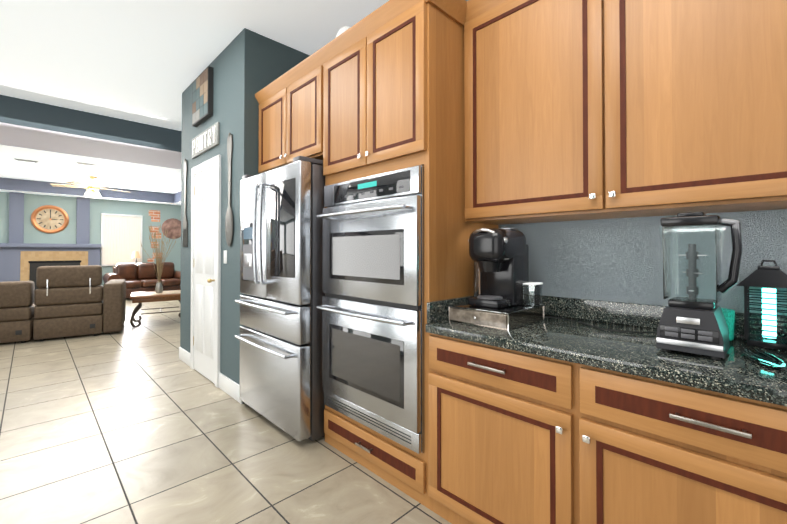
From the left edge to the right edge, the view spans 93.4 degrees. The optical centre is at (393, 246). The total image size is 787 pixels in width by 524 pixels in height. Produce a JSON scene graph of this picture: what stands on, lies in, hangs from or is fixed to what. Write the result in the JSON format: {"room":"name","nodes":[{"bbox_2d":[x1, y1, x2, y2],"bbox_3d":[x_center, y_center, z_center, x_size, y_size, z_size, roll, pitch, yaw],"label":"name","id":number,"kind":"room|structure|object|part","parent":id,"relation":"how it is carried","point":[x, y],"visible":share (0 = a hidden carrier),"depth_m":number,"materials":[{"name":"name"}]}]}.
{"room":"kitchen","nodes":[
{"label":"kitchen","id":0,"kind":"room"},
{"bbox_2d":[0,192,180,285],"bbox_3d":[-8.820,-0.195,8.601,9.750,3.020,0.200,1,-1,-44],"label":"wall","id":1,"kind":"structure","parent":0,"point":[67,205],"depth_m":9.57,"materials":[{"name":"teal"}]},
{"bbox_2d":[31,205,68,232],"bbox_3d":[-8.287,-0.661,8.955,0.680,0.680,0.045,1,-1,-44],"label":"wall clock","id":2,"kind":"object","parent":1,"relation":"attached to","point":[49,219],"visible":0.98,"depth_m":8.94,"materials":[{"name":"orange metal"}]},
{"bbox_2d":[101,213,142,265],"bbox_3d":[-7.262,-0.176,9.933,0.900,1.370,0.074,1,-1,-44],"label":"window blinds","id":3,"kind":"object","parent":1,"relation":"attached to","point":[121,238],"visible":0.81,"depth_m":9.89,"materials":[{"name":"white fabric"}]},
{"bbox_2d":[147,210,161,261],"bbox_3d":[-6.743,-0.295,10.490,0.360,1.460,0.006,1,-1,-44],"label":"decal","id":4,"kind":"object","parent":1,"relation":"attached to","point":[154,215],"visible":0.79,"depth_m":10.48},
{"bbox_2d":[161,218,180,238],"bbox_3d":[-6.414,-0.522,10.799,0.600,0.600,0.028,1,-1,-44],"label":"decor","id":5,"kind":"object","parent":1,"relation":"attached to","point":[172,226],"visible":0.81,"depth_m":10.77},
{"bbox_2d":[0,145,180,204],"bbox_3d":[-6.722,-1.548,6.471,9.750,0.560,6.200,1,-1,-44],"label":"ceiling","id":6,"kind":"structure","parent":0,"point":[149,184],"depth_m":7.99,"materials":[{"name":"white paint"}]},
{"bbox_2d":[14,158,37,162],"bbox_3d":[-6.492,-1.520,6.557,0.300,0.013,0.120,1,-1,-44],"label":"ceiling vent","id":7,"kind":"object","parent":6,"relation":"in","point":[37,162],"depth_m":6.52,"materials":[{"name":"white metal"}]},
{"bbox_2d":[76,162,97,165],"bbox_3d":[-5.640,-1.517,6.830,0.300,0.013,0.120,1,-1,-44],"label":"ceiling vent","id":8,"kind":"object","parent":6,"relation":"in","point":[77,162],"depth_m":6.82,"materials":[{"name":"white metal"}]},
{"bbox_2d":[51,176,127,197],"bbox_3d":[-6.524,-1.295,8.049,1.362,0.430,1.301,1,-1,-44],"label":"ceiling fan","id":9,"kind":"object","parent":6,"relation":"hanging from","point":[92,188],"visible":1,"depth_m":7.92,"materials":[{"name":"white metal"}]},
{"bbox_2d":[0,95,181,169],"bbox_3d":[-5.058,-1.585,4.664,9.600,0.322,1.312,1,-1,-44],"label":"soffit","id":10,"kind":"structure","parent":0,"point":[28,124],"depth_m":5.01,"materials":[{"name":"white paint"}]},
{"bbox_2d":[0,0,388,130],"bbox_3d":[-1.127,-1.839,0.756,9.750,0.100,9.800,1,-1,-44],"label":"ceiling","id":11,"kind":"structure","parent":0,"point":[148,62],"depth_m":3.19,"materials":[{"name":"white paint"}]},
{"bbox_2d":[0,298,451,523],"bbox_3d":[-2.849,1.309,3.376,11.000,0.100,16.000,1,-1,-44],"label":"floor","id":12,"kind":"structure","parent":0,"point":[142,423],"depth_m":2.26,"materials":[{"name":"tile"}]},
{"bbox_2d":[0,192,100,289],"bbox_3d":[-8.295,0.037,8.791,2.130,2.559,0.259,1,-1,-44],"label":"fireplace","id":13,"kind":"object","parent":12,"relation":"on","point":[20,260],"visible":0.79,"depth_m":8.65,"materials":[{"name":"paint"}]},
{"bbox_2d":[0,265,125,342],"bbox_3d":[-5.284,0.774,5.194,2.450,1.010,0.986,0,-1,-33],"label":"sectional","id":14,"kind":"object","parent":12,"relation":"on","point":[69,301],"visible":1,"depth_m":5.10,"materials":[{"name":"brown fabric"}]},
{"bbox_2d":[103,262,180,297],"bbox_3d":[-6.415,0.877,9.706,1.800,0.900,0.930,1,-1,-44],"label":"leather sofa","id":15,"kind":"object","parent":12,"relation":"on","point":[140,277],"visible":0.56,"depth_m":9.59,"materials":[{"name":"brown leather"}]},
{"bbox_2d":[130,290,180,326],"bbox_3d":[-3.983,1.045,6.354,0.850,0.514,0.700,0,-1,-33],"label":"coffee table","id":16,"kind":"object","parent":12,"relation":"on","point":[140,298],"visible":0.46,"depth_m":6.10,"materials":[{"name":"brown wood"}]},
{"bbox_2d":[141,225,175,292],"bbox_3d":[-3.960,0.200,6.301,0.514,1.173,0.476,1,-1,-44],"label":"vase","id":17,"kind":"object","parent":16,"relation":"on","point":[159,285],"visible":1,"depth_m":6.27,"materials":[{"name":"silver metal"}]},
{"bbox_2d":[180,28,309,403],"bbox_3d":[-0.661,-0.236,4.721,3.214,3.020,1.740,1,-1,-44],"label":"wall block","id":18,"kind":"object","parent":12,"relation":"on","point":[247,65],"visible":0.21,"depth_m":3.18,"materials":[{"name":"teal paint"}]},
{"bbox_2d":[183,159,187,246],"bbox_3d":[-2.293,-0.481,4.078,0.020,0.971,0.140,1,-1,-44],"label":"decor","id":19,"kind":"object","parent":18,"relation":"attached to","point":[185,232],"visible":1,"depth_m":4.07,"materials":[{"name":"grey metal"}]},
{"bbox_2d":[192,66,212,126],"bbox_3d":[-1.883,-1.463,3.650,0.047,0.450,0.480,1,-1,-44],"label":"picture","id":20,"kind":"object","parent":18,"relation":"attached to","point":[202,97],"visible":1,"depth_m":3.57,"materials":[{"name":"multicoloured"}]},
{"bbox_2d":[193,165,215,383],"bbox_3d":[-1.858,0.254,3.588,0.073,2.000,0.638,1,-1,-44],"label":"pantry door","id":21,"kind":"structure","parent":18,"relation":"attached to","point":[204,267],"depth_m":3.59,"materials":[{"name":"white wood"}]},
{"bbox_2d":[192,122,219,158],"bbox_3d":[-1.851,-1.028,3.628,0.026,0.200,0.750,1,-1,-44],"label":"sign","id":22,"kind":"object","parent":18,"relation":"attached to","point":[206,140],"visible":1,"depth_m":3.56,"materials":[{"name":"grey wood"}]},
{"bbox_2d":[179,155,242,403],"bbox_3d":[-1.819,0.219,3.584,0.024,2.085,1.740,1,-1,-44],"label":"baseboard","id":23,"kind":"structure","parent":18,"relation":"attached to","point":[227,385],"depth_m":3.35,"materials":[{"name":"white wood"}]},
{"bbox_2d":[224,250,226,263],"bbox_3d":[-1.471,0.090,3.239,0.010,0.115,0.070,1,-1,-44],"label":"switch plate","id":24,"kind":"object","parent":18,"relation":"attached to","point":[225,256],"visible":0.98,"depth_m":3.23,"materials":[{"name":"white plastic"}]},
{"bbox_2d":[225,133,232,245],"bbox_3d":[-1.402,-0.487,3.166,0.022,0.978,0.170,1,-1,-44],"label":"decoration","id":25,"kind":"object","parent":18,"relation":"attached to","point":[229,226],"visible":0.98,"depth_m":3.15,"materials":[{"name":"grey metal"}]},
{"bbox_2d":[235,156,324,440],"bbox_3d":[-0.646,0.346,2.845,0.848,1.815,0.912,1,-1,-44],"label":"fridge","id":26,"kind":"object","parent":12,"relation":"on","point":[279,337],"visible":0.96,"depth_m":2.41,"materials":[{"name":"grey metal"}]},
{"bbox_2d":[324,405,422,504],"bbox_3d":[0.086,1.123,2.284,0.661,0.250,0.834,1,-1,-44],"label":"drawer","id":27,"kind":"object","parent":12,"relation":"on","point":[398,465],"depth_m":2.00,"materials":[{"name":"brown wood"}]},
{"bbox_2d":[316,165,423,453],"bbox_3d":[-0.003,0.302,2.206,0.622,1.378,0.806,1,-1,-44],"label":"oven","id":28,"kind":"object","parent":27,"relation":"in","point":[371,307],"visible":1,"depth_m":1.96,"materials":[{"name":"grey metal"}]},
{"bbox_2d":[423,328,550,523],"bbox_3d":[0.647,0.822,1.710,0.665,0.840,0.735,1,-1,-44],"label":"base cabinet","id":29,"kind":"object","parent":12,"relation":"on","point":[485,452],"depth_m":1.52,"materials":[{"name":"brown wood"}]},
{"bbox_2d":[547,357,786,523],"bbox_3d":[1.100,0.817,1.248,0.665,0.840,0.832,1,-1,-44],"label":"base cabinet","id":30,"kind":"object","parent":12,"relation":"on","point":[623,448],"depth_m":1.10,"materials":[{"name":"brown wood"}]},
{"bbox_2d":[425,294,786,406],"bbox_3d":[1.097,0.327,1.250,0.673,0.140,2.027,1,-1,-44],"label":"countertop","id":31,"kind":"structure","parent":30,"relation":"on","point":[735,371],"depth_m":1.37,"materials":[{"name":"stone"}]},
{"bbox_2d":[448,302,544,330],"bbox_3d":[0.501,0.324,1.816,0.377,0.075,0.320,1,-1,-44],"label":"drawer","id":32,"kind":"object","parent":31,"relation":"on","point":[508,318],"visible":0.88,"depth_m":1.70,"materials":[{"name":"chrome metal"},{"name":"black plastic"}]},
{"bbox_2d":[468,228,528,308],"bbox_3d":[0.505,0.098,1.853,0.293,0.376,0.245,1,-1,-44],"label":"coffee maker","id":33,"kind":"object","parent":31,"relation":"on","point":[499,257],"visible":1,"depth_m":1.77,"materials":[{"name":"black plastic"}]},
{"bbox_2d":[523,282,542,305],"bbox_3d":[0.685,0.232,1.824,0.089,0.108,0.062,1,-1,-44],"label":"canister","id":34,"kind":"object","parent":31,"relation":"on","point":[537,295],"visible":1,"depth_m":1.82,"materials":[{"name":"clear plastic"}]},
{"bbox_2d":[545,316,656,332],"bbox_3d":[0.920,0.357,1.720,0.207,0.007,0.557,1,-1,-44],"label":"power cord","id":35,"kind":"object","parent":31,"relation":"on","point":[602,328],"visible":0.69,"depth_m":1.59,"materials":[{"name":"black plastic"}]},
{"bbox_2d":[656,212,741,359],"bbox_3d":[1.038,0.121,1.258,0.204,0.470,0.214,1,-1,-44],"label":"blender","id":36,"kind":"object","parent":31,"relation":"on","point":[693,323],"visible":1,"depth_m":1.22,"materials":[{"name":"grey"}]},
{"bbox_2d":[721,308,734,340],"bbox_3d":[1.274,0.300,1.439,0.076,0.115,0.076,1,-1,-44],"label":"cup","id":37,"kind":"object","parent":31,"relation":"on","point":[729,315],"visible":0.33,"depth_m":1.41,"materials":[{"name":"teal glass"}]},
{"bbox_2d":[736,260,786,350],"bbox_3d":[1.354,0.203,1.337,0.166,0.308,0.166,1,-1,-44],"label":"bug zapper","id":38,"kind":"object","parent":31,"relation":"on","point":[771,277],"visible":1,"depth_m":1.32,"materials":[{"name":"black plastic"}]},
{"bbox_2d":[740,347,786,369],"bbox_3d":[1.149,0.349,1.159,0.077,0.012,0.250,0,-1,28],"label":"spoon rest","id":39,"kind":"object","parent":31,"relation":"on","point":[762,358],"visible":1,"depth_m":1.15,"materials":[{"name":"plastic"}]},
{"bbox_3d":[-6.842,0.931,10.106,1.300,0.800,0.200,1,-1,-44],"label":"console","id":40,"kind":"object","parent":12,"relation":"on","visible":0},
{"bbox_2d":[132,251,140,264],"bbox_3d":[-6.949,0.329,10.007,0.210,0.400,0.210,1,-1,-44],"label":"table lamp","id":41,"kind":"object","parent":40,"relation":"on","point":[136,254],"visible":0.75,"depth_m":9.96,"materials":[{"name":"grey metal"}]},
{"bbox_2d":[466,0,786,315],"bbox_3d":[1.700,-0.274,1.232,0.150,3.020,6.550,1,-1,-44],"label":"wall","id":42,"kind":"structure","parent":0,"point":[618,260],"depth_m":1.72,"materials":[{"name":"grey paint"}]},
{"bbox_2d":[257,88,278,172],"bbox_3d":[-0.696,-0.888,3.102,0.665,0.590,0.530,1,-1,-44],"label":"upper cabinet","id":43,"kind":"object","parent":42,"relation":"attached to","point":[269,104],"depth_m":2.92,"materials":[{"name":"brown wood"}]},
{"bbox_2d":[279,60,318,166],"bbox_3d":[-0.407,-0.891,2.806,0.665,0.590,0.530,1,-1,-44],"label":"upper cabinet","id":44,"kind":"object","parent":42,"relation":"attached to","point":[298,96],"depth_m":2.59,"materials":[{"name":"brown wood"}]},
{"bbox_2d":[319,0,458,195],"bbox_3d":[0.084,-0.793,2.303,0.665,0.798,0.850,1,-1,-44],"label":"upper cabinet","id":45,"kind":"object","parent":42,"relation":"attached to","point":[389,95],"depth_m":1.92,"materials":[{"name":"brown wood"}]},
{"bbox_2d":[336,26,349,36],"bbox_3d":[-0.300,-1.300,2.386,0.150,0.217,0.150,1,-1,-44],"label":"jar","id":46,"kind":"object","parent":45,"relation":"on","point":[342,29],"visible":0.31,"depth_m":2.33,"materials":[{"name":"white ceramic"}]},
{"bbox_2d":[459,0,590,227],"bbox_3d":[0.752,-0.665,1.827,0.373,1.063,0.737,1,-1,-44],"label":"upper cabinet","id":47,"kind":"object","parent":42,"relation":"attached to","point":[489,114],"depth_m":1.73,"materials":[{"name":"brown wood"}]},
{"bbox_2d":[583,0,786,219],"bbox_3d":[1.182,-0.670,1.388,0.373,1.063,0.728,1,-1,-44],"label":"upper cabinet","id":48,"kind":"object","parent":42,"relation":"attached to","point":[685,101],"depth_m":1.30,"materials":[{"name":"brown wood"}]},
{"bbox_3d":[0.330,-1.219,1.788,0.344,0.092,3.847,1,-1,-44],"label":"crown","id":49,"kind":"part","parent":48,"relation":"part of","materials":[{"name":"brown wood"}]}
]}

